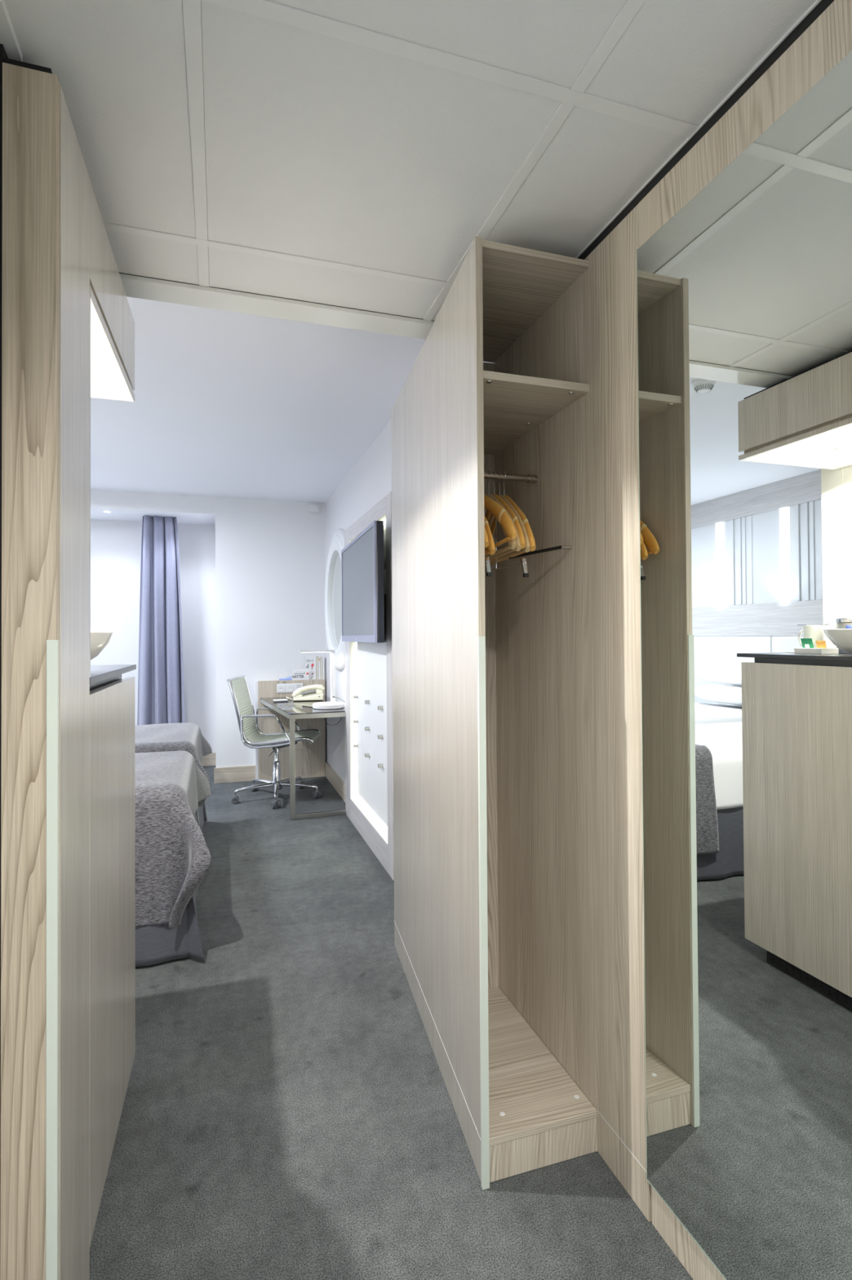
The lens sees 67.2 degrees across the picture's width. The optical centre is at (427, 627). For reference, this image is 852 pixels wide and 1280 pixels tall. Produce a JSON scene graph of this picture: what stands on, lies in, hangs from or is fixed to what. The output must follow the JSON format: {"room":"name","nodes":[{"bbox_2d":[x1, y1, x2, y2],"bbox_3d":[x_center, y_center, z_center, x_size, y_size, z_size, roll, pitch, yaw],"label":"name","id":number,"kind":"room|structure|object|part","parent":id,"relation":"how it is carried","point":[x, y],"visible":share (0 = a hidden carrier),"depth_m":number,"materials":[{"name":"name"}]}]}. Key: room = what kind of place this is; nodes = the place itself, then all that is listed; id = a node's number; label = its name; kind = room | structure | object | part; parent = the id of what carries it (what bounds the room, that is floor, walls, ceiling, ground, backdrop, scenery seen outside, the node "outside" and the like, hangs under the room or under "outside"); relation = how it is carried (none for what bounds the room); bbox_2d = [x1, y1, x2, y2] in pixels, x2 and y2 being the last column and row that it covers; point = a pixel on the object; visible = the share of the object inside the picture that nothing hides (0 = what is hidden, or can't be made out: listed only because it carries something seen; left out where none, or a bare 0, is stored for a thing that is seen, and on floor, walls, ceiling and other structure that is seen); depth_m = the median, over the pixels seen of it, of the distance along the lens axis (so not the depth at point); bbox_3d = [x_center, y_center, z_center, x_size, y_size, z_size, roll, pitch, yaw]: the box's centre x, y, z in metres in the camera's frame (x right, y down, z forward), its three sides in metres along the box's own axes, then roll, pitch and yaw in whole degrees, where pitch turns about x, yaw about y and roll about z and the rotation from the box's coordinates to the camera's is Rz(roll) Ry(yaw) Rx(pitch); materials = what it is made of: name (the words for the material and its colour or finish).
{"room":"hotel room","nodes":[
{"label":"hotel room","id":0,"kind":"room"},
{"bbox_2d":[90,520,215,752],"bbox_3d":[-3.395,0.079,6.048,2.665,2.600,0.100,0,-1,-18],"label":"wall","id":1,"kind":"structure","parent":0,"point":[115,545],"depth_m":6.21,"materials":[{"name":"white paint"}]},
{"bbox_2d":[200,752,215,766],"bbox_3d":[-3.275,1.313,6.008,2.463,0.130,0.015,0,-1,-18],"label":"baseboard","id":2,"kind":"structure","parent":1,"relation":"attached to","point":[209,759],"depth_m":6.36,"materials":[{"name":"brown wood"}]},
{"bbox_2d":[90,510,215,524],"bbox_3d":[-3.275,-1.056,5.668,2.665,0.060,0.730,0,-1,-18],"label":"ceiling","id":3,"kind":"structure","parent":0,"point":[95,514],"depth_m":5.96,"materials":[{"name":"white paint"}]},
{"bbox_2d":[137,515,184,724],"bbox_3d":[-2.459,0.163,5.929,0.438,2.378,0.174,0,-1,-18],"label":"curtain","id":4,"kind":"object","parent":3,"relation":"hanging from","point":[161,700],"visible":0.82,"depth_m":5.91,"materials":[{"name":"blue fabric"}]},
{"bbox_2d":[90,296,425,503],"bbox_3d":[-2.055,-1.213,3.579,3.700,0.080,4.060,0,-1,-18],"label":"ceiling","id":5,"kind":"structure","parent":0,"point":[227,404],"depth_m":3.43,"materials":[{"name":"white paint"}]},
{"bbox_2d":[215,497,326,768],"bbox_3d":[-1.506,0.069,6.218,1.035,2.600,0.900,0,-1,-18],"label":"wall","id":6,"kind":"structure","parent":0,"point":[270,569],"depth_m":5.75,"materials":[{"name":"white paint"}]},
{"bbox_2d":[90,489,215,515],"bbox_3d":[-3.148,-1.073,5.278,2.665,0.158,0.090,0,-1,-18],"label":"trim","id":7,"kind":"structure","parent":6,"relation":"attached to","point":[107,500],"depth_m":5.49,"materials":[{"name":"white paint"}]},
{"bbox_2d":[213,764,255,783],"bbox_3d":[-1.696,1.296,5.657,0.350,0.135,0.016,0,-1,-18],"label":"baseboard","id":8,"kind":"structure","parent":6,"relation":"attached to","point":[242,773],"depth_m":5.65,"materials":[{"name":"brown wood"}]},
{"bbox_2d":[255,679,325,782],"bbox_3d":[-1.231,0.918,5.782,0.614,0.885,0.074,0,-1,-18],"label":"board","id":9,"kind":"object","parent":6,"relation":"attached to","point":[309,758],"depth_m":5.75,"materials":[{"name":"brown wood"}]},
{"bbox_3d":[-1.304,0.544,5.730,0.066,0.066,0.002,0,-1,-18],"label":"socket frame","id":10,"kind":"part","parent":9,"relation":"part of","materials":[{"name":"white plastic"}]},
{"bbox_2d":[279,674,291,680],"bbox_3d":[-1.276,0.448,5.768,0.113,0.056,0.005,0,-1,-18],"label":"card","id":11,"kind":"object","parent":9,"relation":"on","point":[282,677],"visible":1,"depth_m":5.77,"materials":[{"name":"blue paper"}]},
{"bbox_3d":[-1.231,0.544,5.755,0.232,0.082,0.012,0,-1,-18],"label":"socket strip","id":12,"kind":"part","parent":9,"relation":"part of","materials":[{"name":"white plastic"}]},
{"bbox_3d":[-1.230,0.544,5.753,0.066,0.066,0.002,0,-1,-18],"label":"socket frame","id":13,"kind":"part","parent":9,"relation":"part of","materials":[{"name":"white plastic"}]},
{"bbox_3d":[-1.156,0.544,5.777,0.066,0.066,0.002,0,-1,-18],"label":"socket frame","id":14,"kind":"part","parent":9,"relation":"part of","materials":[{"name":"white plastic"}]},
{"bbox_2d":[292,668,309,679],"bbox_3d":[-1.143,0.424,5.798,0.150,0.102,0.005,0,-1,-18],"label":"card","id":15,"kind":"object","parent":9,"relation":"on","point":[297,673],"visible":1,"depth_m":5.79,"materials":[{"name":"white paper"}]},
{"bbox_2d":[305,655,315,679],"bbox_3d":[-1.062,0.367,5.847,0.096,0.216,0.007,0,-1,-18],"label":"folder","id":16,"kind":"object","parent":9,"relation":"on","point":[310,660],"visible":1,"depth_m":5.85,"materials":[{"name":"white paper"}]},
{"bbox_2d":[315,656,318,679],"bbox_3d":[-1.008,0.369,5.878,0.016,0.212,0.038,0,-1,-18],"label":"brochure","id":17,"kind":"object","parent":9,"relation":"on","point":[317,657],"visible":1,"depth_m":5.86,"materials":[{"name":"beige paper"}]},
{"bbox_2d":[318,656,320,679],"bbox_3d":[-0.990,0.371,5.883,0.016,0.208,0.039,0,-1,-18],"label":"brochure","id":18,"kind":"object","parent":9,"relation":"on","point":[319,657],"visible":1,"depth_m":5.87,"materials":[{"name":"white paper"}]},
{"bbox_2d":[320,656,322,679],"bbox_3d":[-0.973,0.372,5.889,0.016,0.206,0.038,0,-1,-18],"label":"brochure","id":19,"kind":"object","parent":9,"relation":"on","point":[321,656],"visible":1,"depth_m":5.87,"materials":[{"name":"beige paper"}]},
{"bbox_2d":[322,657,324,679],"bbox_3d":[-0.955,0.374,5.895,0.016,0.202,0.038,0,-1,-18],"label":"brochure","id":20,"kind":"object","parent":9,"relation":"on","point":[323,663],"visible":1,"depth_m":5.88,"materials":[{"name":"white paper"}]},
{"bbox_2d":[119,272,434,321],"bbox_3d":[-0.539,-1.130,1.884,1.860,0.325,0.085,0,-1,-18],"label":"wall header","id":21,"kind":"structure","parent":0,"point":[119,273],"depth_m":1.87,"materials":[{"name":"white paint"}]},
{"bbox_2d":[89,180,134,401],"bbox_3d":[-1.020,-0.798,1.526,0.522,0.252,0.624,0,-1,-18],"label":"upper cabinet","id":22,"kind":"object","parent":21,"relation":"attached to","point":[112,321],"visible":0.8,"depth_m":1.58,"materials":[{"name":"brown wood"}]},
{"bbox_2d":[119,273,434,339],"bbox_3d":[-0.569,-0.968,1.865,1.790,0.050,0.100,0,-1,-18],"label":"trim","id":23,"kind":"structure","parent":21,"relation":"attached to","point":[135,286],"depth_m":1.89,"materials":[{"name":"white metal"}]},
{"bbox_2d":[577,0,835,259],"bbox_3d":[0.785,-0.987,0.474,0.010,0.065,3.590,0,-1,-18],"label":"trim","id":24,"kind":"structure","parent":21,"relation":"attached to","point":[823,5],"depth_m":1.20,"materials":[{"name":"black metal"}]},
{"bbox_2d":[89,765,693,1279],"bbox_3d":[-1.616,1.349,2.243,3.700,0.060,8.500,0,-1,-18],"label":"floor","id":25,"kind":"structure","parent":0,"point":[288,1113],"depth_m":1.70,"materials":[{"name":"grey carpet"}]},
{"bbox_2d":[0,44,90,1279],"bbox_3d":[-0.880,0.174,1.101,0.497,2.249,0.266,0,-1,-18],"label":"end panel","id":26,"kind":"object","parent":25,"relation":"on","point":[45,299],"visible":1,"depth_m":1.05,"materials":[{"name":"brown wood"}]},
{"bbox_2d":[89,674,135,1245],"bbox_3d":[-1.004,0.713,1.509,0.509,1.184,0.624,0,-1,-18],"label":"base cabinet","id":27,"kind":"object","parent":25,"relation":"on","point":[112,700],"visible":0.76,"depth_m":1.50,"materials":[{"name":"brown wood"}]},
{"bbox_2d":[89,664,136,684],"bbox_3d":[-1.017,0.114,1.525,0.523,0.015,0.646,0,-1,-18],"label":"countertop","id":28,"kind":"structure","parent":27,"relation":"on","point":[98,673],"depth_m":1.60,"materials":[{"name":"grey stone"}]},
{"bbox_2d":[90,631,112,659],"bbox_3d":[-0.859,0.057,1.434,0.281,0.093,0.281,0,-1,-18],"label":"fruit bowl","id":29,"kind":"object","parent":28,"relation":"on","point":[99,640],"visible":0.12,"depth_m":1.43,"materials":[{"name":"white ceramic"}]},
{"bbox_2d":[135,812,207,966],"bbox_3d":[-2.167,0.983,2.625,2.390,0.667,1.022,0,-1,-18],"label":"bed","id":30,"kind":"object","parent":25,"relation":"on","point":[154,944],"visible":0.14,"depth_m":2.52,"materials":[{"name":"grey fabric"}]},
{"bbox_2d":[134,750,211,928],"bbox_3d":[-1.313,0.895,2.884,0.662,0.546,1.080,0,-1,-18],"label":"throw","id":31,"kind":"object","parent":30,"relation":"on","point":[170,786],"visible":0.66,"depth_m":2.51,"materials":[{"name":"grey fabric"}]},
{"bbox_2d":[195,802,207,835],"bbox_3d":[-2.506,0.993,3.634,2.367,0.677,0.982,0,-1,-18],"label":"bed","id":32,"kind":"object","parent":25,"relation":"on","point":[201,813],"visible":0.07,"depth_m":4.07,"materials":[{"name":"grey fabric"}]},
{"bbox_2d":[134,722,212,806],"bbox_3d":[-1.645,0.807,3.902,0.637,0.354,1.060,0,-1,-18],"label":"throw","id":33,"kind":"object","parent":32,"relation":"on","point":[184,736],"visible":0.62,"depth_m":3.76,"materials":[{"name":"grey fabric"}]},
{"bbox_2d":[226,675,321,808],"bbox_3d":[-1.196,0.871,5.089,0.752,0.961,0.674,0,-1,-18],"label":"office chair","id":34,"kind":"object","parent":25,"relation":"on","point":[251,735],"visible":0.97,"depth_m":5.06,"materials":[{"name":"grey"}]},
{"bbox_3d":[-1.354,1.260,5.011,0.304,0.065,0.042,0,-1,-30],"label":"leg","id":35,"kind":"part","parent":34,"relation":"part of","materials":[{"name":"silver metal"}]},
{"bbox_3d":[-1.331,1.263,5.224,0.304,0.065,0.042,-1,-1,42],"label":"leg","id":36,"kind":"part","parent":34,"relation":"part of","materials":[{"name":"silver metal"}]},
{"bbox_3d":[-1.221,0.790,4.864,0.386,0.258,0.026,0,-1,-2],"label":"armrest","id":37,"kind":"part","parent":34,"relation":"part of","materials":[{"name":"silver metal"}]},
{"bbox_3d":[-1.192,0.653,4.895,0.653,0.502,0.019,0,-1,-2],"label":"rail","id":38,"kind":"part","parent":34,"relation":"part of","materials":[{"name":"silver metal"}]},
{"bbox_3d":[-1.159,1.258,4.924,0.042,0.065,0.304,0,-1,-12],"label":"leg","id":39,"kind":"part","parent":34,"relation":"part of","materials":[{"name":"silver metal"}]},
{"bbox_3d":[-1.238,0.796,5.350,0.386,0.258,0.026,0,-1,-2],"label":"armrest","id":40,"kind":"part","parent":34,"relation":"part of","materials":[{"name":"silver metal"}]},
{"bbox_3d":[-1.207,0.659,5.325,0.653,0.502,0.019,0,-1,-2],"label":"rail","id":41,"kind":"part","parent":34,"relation":"part of","materials":[{"name":"silver metal"}]},
{"bbox_3d":[-1.122,1.262,5.268,0.042,0.065,0.304,-1,-1,24],"label":"leg","id":42,"kind":"part","parent":34,"relation":"part of","materials":[{"name":"silver metal"}]},
{"bbox_3d":[-1.016,1.259,5.083,0.304,0.065,0.042,0,-1,6],"label":"leg","id":43,"kind":"part","parent":34,"relation":"part of","materials":[{"name":"silver metal"}]},
{"bbox_2d":[259,695,346,819],"bbox_3d":[-1.002,0.982,5.136,0.579,0.739,1.287,0,-1,-18],"label":"writing desk","id":44,"kind":"object","parent":25,"relation":"on","point":[291,709],"visible":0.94,"depth_m":4.56,"materials":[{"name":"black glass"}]},
{"bbox_2d":[272,698,288,701],"bbox_3d":[-1.232,0.614,5.394,0.115,0.006,0.160,0,-1,-18],"label":"pad","id":45,"kind":"object","parent":44,"relation":"on","point":[280,699],"visible":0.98,"depth_m":5.40,"materials":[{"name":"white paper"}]},
{"bbox_3d":[-0.945,0.992,4.494,0.034,0.700,0.028,0,-1,-18],"label":"leg","id":46,"kind":"part","parent":44,"relation":"part of","materials":[{"name":"silver metal"}]},
{"bbox_3d":[-1.004,0.616,5.142,0.578,0.007,1.285,0,-1,-18],"label":"glass","id":47,"kind":"part","parent":44,"relation":"part of","materials":[{"name":"black"}]},
{"bbox_2d":[285,684,324,701],"bbox_3d":[-1.032,0.546,5.425,0.321,0.132,0.173,0,-1,-12],"label":"telephone","id":48,"kind":"object","parent":44,"relation":"on","point":[317,695],"visible":1,"depth_m":5.36,"materials":[{"name":"beige plastic"}]},
{"bbox_2d":[298,649,344,709],"bbox_3d":[-0.789,0.388,4.814,0.342,0.435,0.260,0,-1,-18],"label":"desk lamp","id":49,"kind":"object","parent":44,"relation":"on","point":[332,704],"visible":0.98,"depth_m":4.81,"materials":[{"name":"white plastic"}]},
{"bbox_3d":[-0.837,0.177,4.782,0.232,0.014,0.030,0,-1,-18],"label":"arm","id":50,"kind":"part","parent":49,"relation":"part of","materials":[{"name":"white plastic"}]},
{"bbox_3d":[-0.710,0.371,4.822,0.034,0.402,0.022,0,-1,-18],"label":"stem","id":51,"kind":"part","parent":49,"relation":"part of","materials":[{"name":"white plastic"}]},
{"bbox_2d":[391,204,652,1222],"bbox_3d":[0.135,0.187,2.028,0.356,2.234,1.390,0,-1,-18],"label":"wardrobe","id":52,"kind":"object","parent":25,"relation":"on","point":[518,817],"visible":0.98,"depth_m":1.69,"materials":[{"name":"brown wood"}]},
{"bbox_3d":[-0.003,0.145,2.086,0.017,2.117,1.201,0,-1,-13],"label":"panel","id":53,"kind":"part","parent":52,"relation":"part of","materials":[{"name":"brown wood"}]},
{"bbox_2d":[484,527,488,547],"bbox_3d":[0.092,-0.320,1.805,0.017,0.258,0.459,0,-2,-14],"label":"clothes hanger","id":54,"kind":"object","parent":52,"relation":"hanging from","point":[486,540],"visible":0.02,"depth_m":1.58,"materials":[{"name":"orange wood"}]},
{"bbox_2d":[484,556,492,576],"bbox_3d":[0.099,-0.242,1.806,0.014,0.231,0.391,0,-1,-18],"label":"bar","id":55,"kind":"object","parent":54,"relation":"hanging from","point":[489,573],"visible":0.42,"depth_m":1.63,"materials":[{"name":"silver metal"}]},
{"bbox_2d":[484,516,495,555],"bbox_3d":[0.107,-0.315,1.825,0.017,0.269,0.458,0,-1,-15],"label":"clothes hanger","id":56,"kind":"object","parent":52,"relation":"hanging from","point":[491,547],"visible":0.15,"depth_m":1.62,"materials":[{"name":"orange wood"}]},
{"bbox_3d":[0.118,0.206,2.130,0.237,2.199,0.015,0,-1,-18],"label":"panel","id":57,"kind":"part","parent":52,"relation":"part of","materials":[{"name":"brown wood"}]},
{"bbox_2d":[484,471,516,556],"bbox_3d":[0.160,-0.321,1.828,0.017,0.258,0.459,0,-1,-15],"label":"clothes hanger","id":58,"kind":"object","parent":52,"relation":"hanging from","point":[512,543],"visible":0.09,"depth_m":1.65,"materials":[{"name":"orange wood"}]},
{"bbox_2d":[484,494,516,551],"bbox_3d":[0.140,-0.310,1.796,0.018,0.280,0.456,0,-1,-20],"label":"clothes hanger","id":59,"kind":"object","parent":52,"relation":"hanging from","point":[496,509],"visible":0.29,"depth_m":1.64,"materials":[{"name":"orange wood"}]},
{"bbox_2d":[484,470,521,559],"bbox_3d":[0.178,-0.321,1.835,0.017,0.258,0.459,0,0,-14],"label":"clothes hanger","id":60,"kind":"object","parent":52,"relation":"hanging from","point":[518,548],"visible":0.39,"depth_m":1.70,"materials":[{"name":"orange wood"}]},
{"bbox_2d":[484,471,525,562],"bbox_3d":[0.195,-0.318,1.835,0.018,0.263,0.459,0,-1,-12],"label":"clothes hanger","id":61,"kind":"object","parent":52,"relation":"hanging from","point":[499,498],"visible":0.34,"depth_m":1.70,"materials":[{"name":"orange wood"}]},
{"bbox_2d":[484,517,528,577],"bbox_3d":[0.197,-0.242,1.838,0.014,0.231,0.391,0,-1,-18],"label":"bar","id":62,"kind":"object","parent":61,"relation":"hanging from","point":[523,561],"visible":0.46,"depth_m":1.69,"materials":[{"name":"silver metal"}]},
{"bbox_3d":[0.198,-0.262,1.840,0.003,0.191,0.003,0,-1,-40],"label":"stem","id":63,"kind":"part","parent":62,"relation":"part of","materials":[{"name":"silver metal"}]},
{"bbox_3d":[0.198,-0.167,1.841,0.004,0.009,0.385,0,-1,-17],"label":"rod","id":64,"kind":"part","parent":62,"relation":"part of","materials":[{"name":"silver metal"}]},
{"bbox_3d":[0.194,-0.435,1.842,0.266,0.017,0.018,0,-1,-18],"label":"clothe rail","id":65,"kind":"part","parent":52,"relation":"part of","materials":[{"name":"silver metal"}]},
{"bbox_2d":[488,471,530,563],"bbox_3d":[0.209,-0.319,1.848,0.018,0.261,0.459,0,-1,-12],"label":"clothes hanger","id":66,"kind":"object","parent":52,"relation":"hanging from","point":[527,548],"visible":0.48,"depth_m":1.71,"materials":[{"name":"orange wood"}]},
{"bbox_2d":[484,471,536,567],"bbox_3d":[0.224,-0.321,1.849,0.018,0.258,0.459,0,-1,-12],"label":"clothes hanger","id":67,"kind":"object","parent":52,"relation":"hanging from","point":[532,542],"visible":0.38,"depth_m":1.71,"materials":[{"name":"orange wood"}]},
{"bbox_3d":[0.294,-0.204,1.749,0.164,0.022,0.011,-1,-1,41],"label":"hook arm","id":68,"kind":"part","parent":52,"relation":"part of","materials":[{"name":"black metal"}]},
{"bbox_2d":[483,370,589,454],"bbox_3d":[0.179,-0.597,1.845,0.292,0.019,0.587,0,-1,-18],"label":"shelf","id":69,"kind":"object","parent":52,"relation":"attached to","point":[517,407],"depth_m":1.70,"materials":[{"name":"brown wood"}]},
{"bbox_3d":[0.191,1.206,1.821,0.292,0.017,0.590,0,-1,-18],"label":"board","id":70,"kind":"part","parent":52,"relation":"part of","materials":[{"name":"brown wood"}]},
{"bbox_3d":[0.368,-0.211,1.695,0.027,0.010,0.009,0,-1,-3],"label":"hook arm","id":71,"kind":"part","parent":52,"relation":"part of","materials":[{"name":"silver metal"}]},
{"bbox_3d":[0.358,0.131,1.794,0.014,2.130,0.804,0,-1,-18],"label":"panel","id":72,"kind":"part","parent":52,"relation":"part of","materials":[{"name":"brown wood"}]},
{"bbox_2d":[651,1186,725,1279],"bbox_3d":[0.830,1.231,0.351,0.010,0.094,2.192,0,-1,-18],"label":"panel","id":73,"kind":"object","parent":25,"relation":"on","point":[695,1260],"visible":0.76,"depth_m":1.30,"materials":[{"name":"brown wood"}]},
{"bbox_2d":[324,361,492,782],"bbox_3d":[-0.317,0.035,4.117,0.068,2.600,4.030,0,-1,-18],"label":"wall","id":74,"kind":"structure","parent":0,"point":[370,480],"depth_m":4.88,"materials":[{"name":"paint"}]},
{"bbox_2d":[324,528,345,671],"bbox_3d":[-0.731,-0.224,5.201,0.050,1.150,1.150,0,-1,-18],"label":"round mirror","id":75,"kind":"object","parent":74,"relation":"attached to","point":[333,591],"visible":0.67,"depth_m":5.30,"materials":[{"name":"white mirror"}]},
{"bbox_3d":[-0.720,-0.224,5.205,0.006,0.804,0.804,0,-1,-18],"label":"glass","id":76,"kind":"part","parent":75,"relation":"part of","materials":[{"name":"white mirror"}]},
{"bbox_2d":[325,762,345,801],"bbox_3d":[-0.725,1.287,5.249,0.016,0.130,1.270,0,-1,-18],"label":"baseboard","id":77,"kind":"structure","parent":74,"relation":"attached to","point":[335,780],"depth_m":5.33,"materials":[{"name":"brown wood"}]},
{"bbox_2d":[344,491,394,880],"bbox_3d":[-0.355,0.313,4.006,0.071,2.039,1.330,0,-1,-18],"label":"wall","id":78,"kind":"structure","parent":74,"relation":"attached to","point":[369,721],"depth_m":3.93,"materials":[{"name":"white paint"}]},
{"bbox_3d":[-0.532,0.321,4.552,0.071,2.039,0.182,0,-1,-18],"label":"frame post","id":79,"kind":"part","parent":78,"relation":"part of","materials":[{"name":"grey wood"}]},
{"bbox_2d":[341,520,384,642],"bbox_3d":[-0.373,-0.227,3.864,0.119,0.627,1.183,0,-1,-16],"label":"television","id":80,"kind":"object","parent":78,"relation":"attached to","point":[362,584],"visible":1,"depth_m":3.58,"materials":[{"name":"grey"}]},
{"bbox_3d":[-0.351,-0.658,3.987,0.071,0.098,1.033,0,-1,-18],"label":"frame rail","id":81,"kind":"part","parent":78,"relation":"part of","materials":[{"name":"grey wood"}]},
{"bbox_3d":[-0.338,1.255,3.962,0.071,0.154,1.033,0,-1,-18],"label":"frame rail","id":82,"kind":"part","parent":78,"relation":"part of","materials":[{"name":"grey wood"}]},
{"bbox_2d":[383,569,386,594],"bbox_3d":[-0.208,-0.263,3.608,0.024,0.140,0.215,0,-1,-18],"label":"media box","id":83,"kind":"object","parent":78,"relation":"attached to","point":[384,571],"visible":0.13,"depth_m":3.68,"materials":[{"name":"black plastic"}]},
{"bbox_3d":[-0.168,0.304,3.429,0.071,2.039,0.115,0,-1,-18],"label":"frame post","id":84,"kind":"part","parent":78,"relation":"part of","materials":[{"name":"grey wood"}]},
{"bbox_2d":[0,0,822,320],"bbox_3d":[0.186,-1.023,0.228,1.300,0.110,3.490,0,-1,-18],"label":"ceiling","id":85,"kind":"structure","parent":0,"point":[348,153],"depth_m":1.22,"materials":[{"name":"white paint"}]},
{"bbox_3d":[-0.278,-0.983,-0.262,0.058,0.022,2.805,0,-1,-18],"label":"edge trim","id":86,"kind":"part","parent":85,"relation":"part of","materials":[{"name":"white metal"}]},
{"bbox_3d":[0.791,-0.987,0.428,0.004,0.017,3.460,0,-1,-18],"label":"edge trim","id":87,"kind":"part","parent":85,"relation":"part of","materials":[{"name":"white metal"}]},
{"bbox_3d":[0.842,-0.019,0.483,0.100,2.600,3.600,0,-1,-18],"label":"wall","id":88,"kind":"structure","parent":0,"visible":0},
{"bbox_2d":[636,50,851,1279],"bbox_3d":[0.795,0.166,0.410,0.006,2.035,2.094,0,-1,-18],"label":"wall mirror","id":89,"kind":"object","parent":88,"relation":"attached to","point":[744,294],"visible":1,"depth_m":1.11,"materials":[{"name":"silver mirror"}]},
{"bbox_2d":[638,0,851,247],"bbox_3d":[0.813,-0.904,0.379,0.014,0.103,2.194,0,-1,-18],"label":"mirror frame","id":90,"kind":"structure","parent":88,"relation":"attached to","point":[828,41],"depth_m":1.11,"materials":[{"name":"brown wood"}]}
]}

